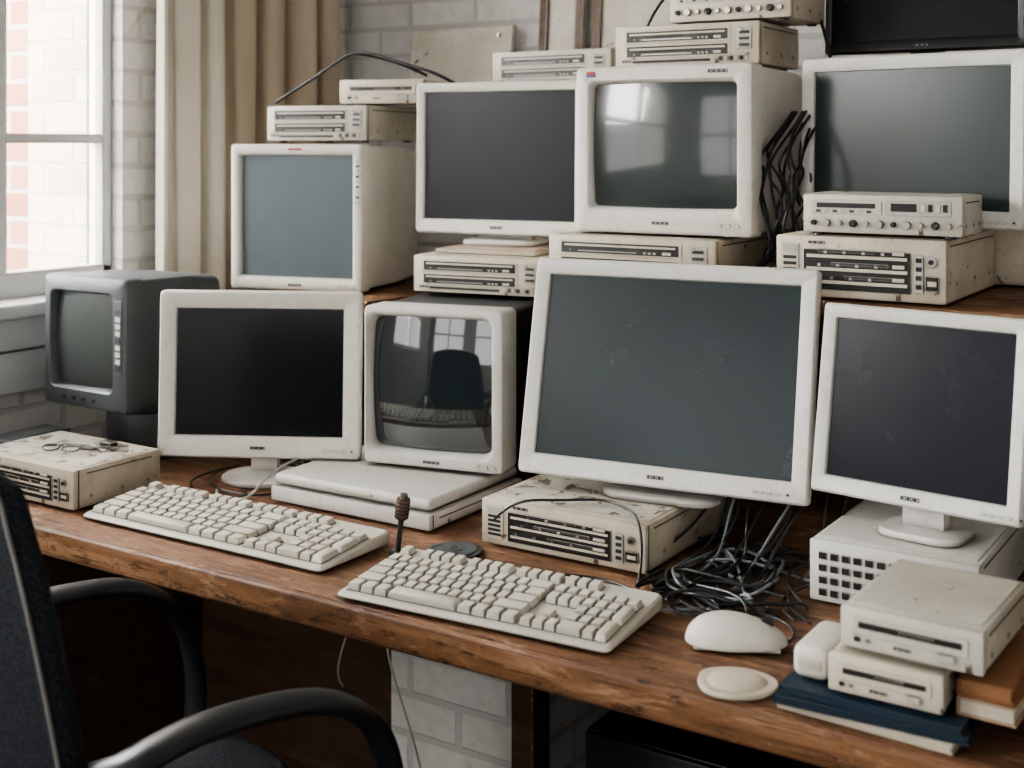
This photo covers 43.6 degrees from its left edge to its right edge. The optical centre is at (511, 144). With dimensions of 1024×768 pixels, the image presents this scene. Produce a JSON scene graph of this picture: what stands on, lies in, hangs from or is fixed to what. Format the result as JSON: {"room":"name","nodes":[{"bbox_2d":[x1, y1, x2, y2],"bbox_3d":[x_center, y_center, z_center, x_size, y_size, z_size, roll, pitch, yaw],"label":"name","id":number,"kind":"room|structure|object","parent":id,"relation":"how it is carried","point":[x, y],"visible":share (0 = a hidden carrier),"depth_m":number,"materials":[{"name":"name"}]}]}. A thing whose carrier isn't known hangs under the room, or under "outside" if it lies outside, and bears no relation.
{"room":"computer room","nodes":[
{"label":"computer room","id":0,"kind":"room"},
{"bbox_2d":[0,0,344,438],"bbox_3d":[-2.107,0.050,1.511,0.340,2.900,5.440,0,0,33],"label":"wall","id":1,"kind":"structure","parent":0,"point":[134,22],"depth_m":3.04,"materials":[{"name":"white paint"}]},
{"bbox_2d":[0,294,44,395],"bbox_3d":[-1.228,0.436,2.553,0.160,0.198,1.125,0,0,33],"label":"window sill","id":2,"kind":"structure","parent":1,"relation":"attached to","point":[22,319],"depth_m":2.75,"materials":[{"name":"white paint"}]},
{"bbox_2d":[0,0,111,299],"bbox_3d":[-1.370,-0.305,2.669,0.295,1.288,1.085,0,0,33],"label":"window","id":3,"kind":"structure","parent":1,"relation":"in","point":[56,55],"depth_m":2.94,"materials":[{"name":"white glass"}]},
{"bbox_3d":[-1.162,-1.149,2.543,0.120,0.049,2.600,0,0,33],"label":"curtain rod","id":4,"kind":"object","parent":1,"relation":"attached to","visible":0},
{"bbox_2d":[156,0,225,289],"bbox_3d":[-0.787,0.080,3.104,0.063,2.400,0.211,0,0,33],"label":"curtain","id":5,"kind":"object","parent":4,"relation":"hanging from","point":[190,59],"visible":0.44,"depth_m":3.09,"materials":[{"name":"beige fabric"}]},
{"bbox_2d":[225,0,339,289],"bbox_3d":[-0.608,0.080,3.401,0.092,2.400,0.519,0,0,33],"label":"curtain","id":6,"kind":"object","parent":4,"relation":"hanging from","point":[273,47],"visible":0.18,"depth_m":3.34,"materials":[{"name":"beige fabric"}]},
{"bbox_2d":[245,275,426,410],"bbox_3d":[-0.318,0.483,2.898,0.370,0.331,0.485,0,0,33],"label":"shelf","id":7,"kind":"object","parent":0,"point":[404,288],"depth_m":2.80,"materials":[{"name":"brown wood"}]},
{"bbox_2d":[232,144,417,292],"bbox_3d":[-0.413,0.158,2.915,0.318,0.319,0.343,0,0,19],"label":"monitor","id":8,"kind":"object","parent":7,"relation":"on","point":[306,217],"visible":0.98,"depth_m":2.77,"materials":[{"name":"white plastic"}]},
{"bbox_2d":[267,105,416,142],"bbox_3d":[-0.381,-0.047,2.940,0.243,0.081,0.304,0,0,19],"label":"desktop computer","id":9,"kind":"object","parent":8,"relation":"on","point":[328,123],"visible":0.99,"depth_m":2.81,"materials":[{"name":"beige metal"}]},
{"bbox_2d":[275,51,455,103],"bbox_3d":[-0.287,-0.149,2.830,0.462,0.114,0.138,0,0,19],"label":"power cord","id":10,"kind":"object","parent":9,"relation":"on","point":[415,68],"visible":0.94,"depth_m":2.81,"materials":[{"name":"black rubber"}]},
{"bbox_2d":[340,79,447,105],"bbox_3d":[-0.268,-0.118,2.934,0.203,0.059,0.175,0,0,17],"label":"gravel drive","id":11,"kind":"object","parent":9,"relation":"on","point":[378,92],"visible":0.7,"depth_m":2.86,"materials":[{"name":"beige plastic"}]},
{"bbox_2d":[345,0,1023,253],"bbox_3d":[1.433,0.050,2.575,5.400,2.900,0.200,0,0,33],"label":"wall","id":12,"kind":"structure","parent":0,"point":[382,27],"depth_m":3.54,"materials":[{"name":"grey brick"}]},
{"bbox_3d":[0.206,-0.060,3.163,1.250,0.080,0.148,0,0,33],"label":"wall shelf","id":13,"kind":"object","parent":12,"relation":"attached to","visible":0},
{"bbox_2d":[407,25,514,106],"bbox_3d":[-0.139,-0.206,3.421,0.330,0.215,0.034,0,0,33],"label":"board","id":14,"kind":"object","parent":13,"relation":"on","point":[457,54],"visible":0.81,"depth_m":3.42,"materials":[{"name":"metal"}]},
{"bbox_2d":[538,0,586,50],"bbox_3d":[0.128,-0.309,3.245,0.130,0.420,0.051,0,0,33],"label":"picture frame","id":15,"kind":"object","parent":13,"relation":"on","point":[562,23],"visible":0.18,"depth_m":3.24,"materials":[{"name":"brown wood"}]},
{"bbox_2d":[591,0,677,48],"bbox_3d":[0.330,-0.309,3.115,0.300,0.420,0.051,0,0,33],"label":"board","id":16,"kind":"object","parent":13,"relation":"on","point":[607,15],"visible":0.09,"depth_m":3.16,"materials":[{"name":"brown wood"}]},
{"bbox_2d":[816,285,1023,416],"bbox_3d":[0.853,0.449,2.263,1.435,0.399,0.755,0,0,33],"label":"shelf","id":17,"kind":"object","parent":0,"point":[995,300],"depth_m":2.03,"materials":[{"name":"brown wood"}]},
{"bbox_2d":[777,229,994,304],"bbox_3d":[0.639,0.197,2.169,0.273,0.103,0.346,0,0,33],"label":"disk drive unit","id":18,"kind":"object","parent":17,"relation":"on","point":[877,267],"visible":0.87,"depth_m":2.02,"materials":[{"name":"beige metal"}]},
{"bbox_2d":[804,191,981,239],"bbox_3d":[0.616,0.112,2.075,0.253,0.067,0.143,0,0,33],"label":"receiver","id":19,"kind":"object","parent":18,"relation":"on","point":[950,216],"visible":1,"depth_m":2.02,"materials":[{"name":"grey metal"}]},
{"bbox_2d":[800,48,1023,230],"bbox_3d":[0.700,-0.006,2.215,0.400,0.300,0.104,0,0,41],"label":"monitor","id":20,"kind":"object","parent":18,"relation":"on","point":[942,122],"visible":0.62,"depth_m":2.17,"materials":[{"name":"white plastic"}]},
{"bbox_2d":[825,0,1023,55],"bbox_3d":[0.798,-0.279,2.453,0.375,0.355,0.160,0,0,33],"label":"monitor","id":21,"kind":"object","parent":20,"relation":"on","point":[852,27],"visible":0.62,"depth_m":2.42,"materials":[{"name":"black plastic"}]},
{"bbox_2d":[995,230,1023,286],"bbox_3d":[0.907,0.074,2.425,0.382,0.350,0.344,0,0,33],"label":"computer tower","id":22,"kind":"object","parent":17,"relation":"on","point":[1009,245],"visible":0.02,"depth_m":2.25,"materials":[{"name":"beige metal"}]},
{"bbox_3d":[-0.113,1.450,0.193,5.400,0.100,5.400,0,0,33],"label":"floor","id":23,"kind":"structure","parent":0,"visible":0},
{"bbox_2d":[0,473,402,767],"bbox_3d":[-0.463,0.864,1.684,0.638,1.070,0.601,0,0,-45],"label":"office chair","id":24,"kind":"object","parent":23,"relation":"on","point":[40,727],"visible":1,"depth_m":1.40,"materials":[{"name":"fabric"}]},
{"bbox_2d":[26,410,1023,767],"bbox_3d":[0.335,1.025,2.278,2.620,0.750,1.415,0,0,33],"label":"desk","id":25,"kind":"object","parent":23,"relation":"on","point":[472,696],"visible":0.37,"depth_m":2.19,"materials":[{"name":"brown wood"}]},
{"bbox_2d":[0,424,70,443],"bbox_3d":[-0.972,0.612,2.566,0.081,0.073,0.155,0,0,33],"label":"switch","id":26,"kind":"object","parent":25,"relation":"on","point":[47,428],"visible":0.19,"depth_m":2.56,"materials":[{"name":"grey plastic"}]},
{"bbox_2d":[0,431,159,509],"bbox_3d":[-0.843,0.611,2.416,0.293,0.075,0.206,0,0,33],"label":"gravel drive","id":27,"kind":"object","parent":25,"relation":"on","point":[79,479],"visible":0.9,"depth_m":2.34,"materials":[{"name":"beige metal"}]},
{"bbox_2d":[41,443,96,452],"bbox_3d":[-0.831,0.565,2.404,0.103,0.014,0.075,0,0,18],"label":"eyeglasses","id":28,"kind":"object","parent":27,"relation":"on","point":[47,444],"visible":1,"depth_m":2.38,"materials":[{"name":"grey metal"}]},
{"bbox_2d":[85,439,128,450],"bbox_3d":[-0.756,0.568,2.414,0.086,0.012,0.053,0,0,19],"label":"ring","id":29,"kind":"object","parent":27,"relation":"on","point":[112,445],"visible":1,"depth_m":2.41,"materials":[{"name":"metal"}]},
{"bbox_2d":[106,405,177,459],"bbox_3d":[-0.773,0.597,2.720,0.200,0.105,0.200,0,0,33],"label":"pedestal","id":30,"kind":"object","parent":25,"relation":"on","point":[138,428],"visible":0.2,"depth_m":2.64,"materials":[{"name":"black plastic"}]},
{"bbox_2d":[45,270,219,413],"bbox_3d":[-0.798,0.404,2.719,0.254,0.271,0.278,0,0,33],"label":"television","id":31,"kind":"object","parent":30,"relation":"on","point":[102,328],"visible":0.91,"depth_m":2.60,"materials":[{"name":"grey plastic"}]},
{"bbox_2d":[84,481,388,571],"bbox_3d":[-0.471,0.632,2.146,0.542,0.034,0.172,0,0,32],"label":"keyboard","id":32,"kind":"object","parent":25,"relation":"on","point":[281,535],"visible":1,"depth_m":2.10,"materials":[{"name":"plastic"}]},
{"bbox_2d":[190,457,312,499],"bbox_3d":[-0.464,0.617,2.477,0.316,0.058,0.256,0,0,-33],"label":"cable tangle","id":33,"kind":"object","parent":25,"relation":"on","point":[291,462],"visible":0.3,"depth_m":2.41,"materials":[{"name":"white plastic"}]},
{"bbox_2d":[158,289,362,488],"bbox_3d":[-0.477,0.463,2.481,0.392,0.369,0.136,0,0,5],"label":"monitor","id":34,"kind":"object","parent":25,"relation":"on","point":[266,377],"visible":0.89,"depth_m":2.44,"materials":[{"name":"white plastic"}]},
{"bbox_2d":[337,637,420,767],"bbox_3d":[-0.243,0.900,2.326,0.229,0.402,0.077,0,0,42],"label":"hanging cord","id":35,"kind":"object","parent":25,"relation":"hanging from","point":[345,638],"visible":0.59,"depth_m":2.25,"materials":[{"name":"black plastic"}]},
{"bbox_2d":[271,477,521,530],"bbox_3d":[-0.209,0.633,2.353,0.359,0.031,0.290,0,0,33],"label":"scanner","id":36,"kind":"object","parent":25,"relation":"on","point":[420,519],"visible":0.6,"depth_m":2.23,"materials":[{"name":"white plastic"}]},
{"bbox_2d":[276,445,516,510],"bbox_3d":[-0.212,0.606,2.354,0.350,0.020,0.282,0,0,32],"label":"laptop","id":37,"kind":"object","parent":36,"relation":"on","point":[428,489],"visible":0.76,"depth_m":2.28,"materials":[{"name":"white plastic"}]},
{"bbox_2d":[365,292,533,474],"bbox_3d":[-0.072,0.446,2.525,0.278,0.295,0.423,0,0,21],"label":"monitor","id":38,"kind":"object","parent":37,"relation":"on","point":[446,372],"visible":0.94,"depth_m":2.34,"materials":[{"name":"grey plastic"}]},
{"bbox_2d":[414,251,548,296],"bbox_3d":[-0.013,0.257,2.622,0.283,0.077,0.274,0,0,25],"label":"disk drive unit","id":39,"kind":"object","parent":38,"relation":"on","point":[506,275],"visible":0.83,"depth_m":2.50,"materials":[{"name":"beige plastic"}]},
{"bbox_2d":[435,244,548,255],"bbox_3d":[-0.013,0.211,2.631,0.220,0.012,0.200,0,0,25],"label":"folder","id":40,"kind":"object","parent":39,"relation":"on","point":[461,248],"visible":0.51,"depth_m":2.55,"materials":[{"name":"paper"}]},
{"bbox_2d":[416,80,578,246],"bbox_3d":[-0.011,0.038,2.646,0.378,0.334,0.120,0,0,25],"label":"monitor","id":41,"kind":"object","parent":40,"relation":"on","point":[497,161],"visible":0.84,"depth_m":2.61,"materials":[{"name":"white plastic"}]},
{"bbox_2d":[389,492,409,555],"bbox_3d":[-0.177,0.599,2.023,0.037,0.100,0.028,0,0,33],"label":"desk microphone","id":42,"kind":"object","parent":25,"relation":"on","point":[402,505],"depth_m":2.02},
{"bbox_2d":[426,541,481,558],"bbox_3d":[-0.092,0.644,2.034,0.090,0.009,0.090,0,0,33],"label":"puck","id":43,"kind":"object","parent":25,"relation":"on","point":[470,550],"visible":0.66,"depth_m":2.04,"materials":[{"name":"grey plastic"}]},
{"bbox_2d":[338,545,661,652],"bbox_3d":[-0.021,0.632,1.804,0.428,0.035,0.184,0,0,29],"label":"keyboard","id":44,"kind":"object","parent":25,"relation":"on","point":[584,613],"visible":1,"depth_m":1.77,"materials":[{"name":"plastic"}]},
{"bbox_2d":[493,498,642,587],"bbox_3d":[0.079,0.601,1.944,0.237,0.088,0.196,0,0,5],"label":"cable","id":45,"kind":"object","parent":25,"relation":"on","point":[540,499],"visible":0.82,"depth_m":1.97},
{"bbox_2d":[482,474,731,573],"bbox_3d":[0.164,0.610,2.137,0.298,0.077,0.336,0,0,33],"label":"desktop computer","id":46,"kind":"object","parent":25,"relation":"on","point":[594,532],"visible":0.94,"depth_m":2.01,"materials":[{"name":"beige metal"}]},
{"bbox_2d":[518,258,821,508],"bbox_3d":[0.256,0.383,2.099,0.488,0.375,0.140,0,0,26],"label":"monitor","id":47,"kind":"object","parent":46,"relation":"on","point":[694,386],"visible":0.99,"depth_m":2.07,"materials":[{"name":"white plastic"}]},
{"bbox_2d":[549,229,789,266],"bbox_3d":[0.309,0.207,2.456,0.333,0.084,0.384,0,0,32],"label":"disk drive unit","id":48,"kind":"object","parent":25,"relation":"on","point":[682,249],"visible":0.39,"depth_m":2.30,"materials":[{"name":"beige plastic"}]},
{"bbox_2d":[577,62,803,237],"bbox_3d":[0.358,0.010,2.454,0.346,0.309,0.363,0,0,31],"label":"monitor","id":49,"kind":"object","parent":48,"relation":"on","point":[674,149],"visible":0.98,"depth_m":2.30,"materials":[{"name":"white plastic"}]},
{"bbox_2d":[616,20,797,70],"bbox_3d":[0.383,-0.187,2.503,0.291,0.083,0.234,0,0,31],"label":"disk drive unit","id":50,"kind":"object","parent":49,"relation":"on","point":[773,46],"visible":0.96,"depth_m":2.41,"materials":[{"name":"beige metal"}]},
{"bbox_2d":[646,0,831,57],"bbox_3d":[0.452,-0.174,2.486,0.381,0.254,0.114,0,0,17],"label":"power cord","id":51,"kind":"object","parent":50,"relation":"on","point":[660,2],"visible":0.53,"depth_m":2.46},
{"bbox_2d":[670,0,824,26],"bbox_3d":[0.455,-0.268,2.472,0.243,0.076,0.198,0,0,33],"label":"amplifier","id":52,"kind":"object","parent":50,"relation":"on","point":[785,13],"visible":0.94,"depth_m":2.41,"materials":[{"name":"beige plastic"}]},
{"bbox_2d":[685,610,787,653],"bbox_3d":[0.291,0.627,1.659,0.132,0.042,0.074,0,0,8],"label":"computer mouse","id":53,"kind":"object","parent":25,"relation":"on","point":[718,630],"visible":1,"depth_m":1.64,"materials":[{"name":"white plastic"}]},
{"bbox_2d":[697,667,778,701],"bbox_3d":[0.270,0.642,1.533,0.096,0.014,0.085,0,0,13],"label":"coaster","id":54,"kind":"object","parent":25,"relation":"on","point":[739,684],"visible":0.97,"depth_m":1.52,"materials":[{"name":"beige plastic"}]},
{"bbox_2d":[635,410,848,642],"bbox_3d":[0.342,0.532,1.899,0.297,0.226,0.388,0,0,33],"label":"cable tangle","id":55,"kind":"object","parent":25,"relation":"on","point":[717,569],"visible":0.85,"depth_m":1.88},
{"bbox_2d":[755,110,815,267],"bbox_3d":[0.500,0.092,2.275,0.091,0.308,0.333,0,0,33],"label":"cable bundle","id":56,"kind":"object","parent":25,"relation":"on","point":[785,186],"visible":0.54,"depth_m":2.25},
{"bbox_2d":[777,704,959,755],"bbox_3d":[0.466,0.644,1.527,0.200,0.010,0.270,0,0,36],"label":"notebook","id":57,"kind":"object","parent":25,"relation":"on","point":[928,743],"visible":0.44,"depth_m":1.40,"materials":[{"name":"paper"}]},
{"bbox_2d":[773,622,980,746],"bbox_3d":[0.456,0.633,1.523,0.215,0.010,0.260,0,0,30],"label":"folder","id":58,"kind":"object","parent":57,"relation":"on","point":[779,697],"visible":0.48,"depth_m":1.41,"materials":[{"name":"blue cardboard"}]},
{"bbox_2d":[779,670,973,736],"bbox_3d":[0.465,0.624,1.523,0.205,0.008,0.260,0,0,34],"label":"folder","id":59,"kind":"object","parent":58,"relation":"on","point":[950,722],"visible":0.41,"depth_m":1.42,"materials":[{"name":"blue cardboard"}]},
{"bbox_2d":[794,621,840,679],"bbox_3d":[0.370,0.599,1.518,0.044,0.040,0.102,0,0,33],"label":"power adapter","id":60,"kind":"object","parent":59,"relation":"on","point":[811,653],"visible":0.73,"depth_m":1.48,"materials":[{"name":"white plastic"}]},
{"bbox_2d":[828,642,960,714],"bbox_3d":[0.466,0.596,1.498,0.128,0.047,0.215,0,0,33],"label":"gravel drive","id":61,"kind":"object","parent":59,"relation":"on","point":[853,670],"visible":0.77,"depth_m":1.41,"materials":[{"name":"beige plastic"}]},
{"bbox_2d":[841,559,1023,675],"bbox_3d":[0.493,0.546,1.487,0.158,0.051,0.205,0,0,35],"label":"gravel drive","id":62,"kind":"object","parent":61,"relation":"on","point":[949,618],"visible":1,"depth_m":1.44,"materials":[{"name":"cream plastic"},{"name":"black plastic"}]},
{"bbox_2d":[957,682,1023,728],"bbox_3d":[0.566,0.609,1.457,0.062,0.020,0.200,0,0,35],"label":"paperback book","id":63,"kind":"object","parent":59,"relation":"on","point":[1010,716],"visible":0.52,"depth_m":1.38,"materials":[{"name":"paper"}]},
{"bbox_2d":[957,629,1023,705],"bbox_3d":[0.557,0.590,1.462,0.058,0.017,0.190,0,0,30],"label":"paperback book","id":64,"kind":"object","parent":63,"relation":"on","point":[1002,682],"visible":0.59,"depth_m":1.40,"materials":[{"name":"orange paper"}]},
{"bbox_2d":[810,499,1023,603],"bbox_3d":[0.601,0.603,1.880,0.233,0.091,0.303,0,0,33],"label":"case","id":65,"kind":"object","parent":25,"relation":"on","point":[851,552],"visible":0.58,"depth_m":1.80,"materials":[{"name":"white plastic"}]},
{"bbox_2d":[811,302,1023,547],"bbox_3d":[0.590,0.397,1.828,0.307,0.321,0.111,0,0,40],"label":"monitor","id":66,"kind":"object","parent":65,"relation":"on","point":[921,412],"visible":1,"depth_m":1.80,"materials":[{"name":"white plastic"}]},
{"bbox_3d":[0.137,0.261,2.938,0.262,0.775,0.284,0,0,33],"label":"computer tower","id":67,"kind":"object","parent":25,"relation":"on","visible":0},
{"bbox_2d":[493,48,615,81],"bbox_3d":[0.147,-0.168,2.907,0.303,0.081,0.244,0,0,33],"label":"desktop computer","id":68,"kind":"object","parent":67,"relation":"on","point":[552,64],"visible":0.54,"depth_m":2.81,"materials":[{"name":"beige painted metal"},{"name":"dark grey plastic"}]},
{"bbox_2d":[586,710,822,767],"bbox_3d":[0.335,1.149,2.076,0.262,0.500,0.434,0,0,33],"label":"computer tower","id":69,"kind":"object","parent":23,"relation":"on","point":[617,739],"visible":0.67,"depth_m":1.93,"materials":[{"name":"plastic"}]}
]}

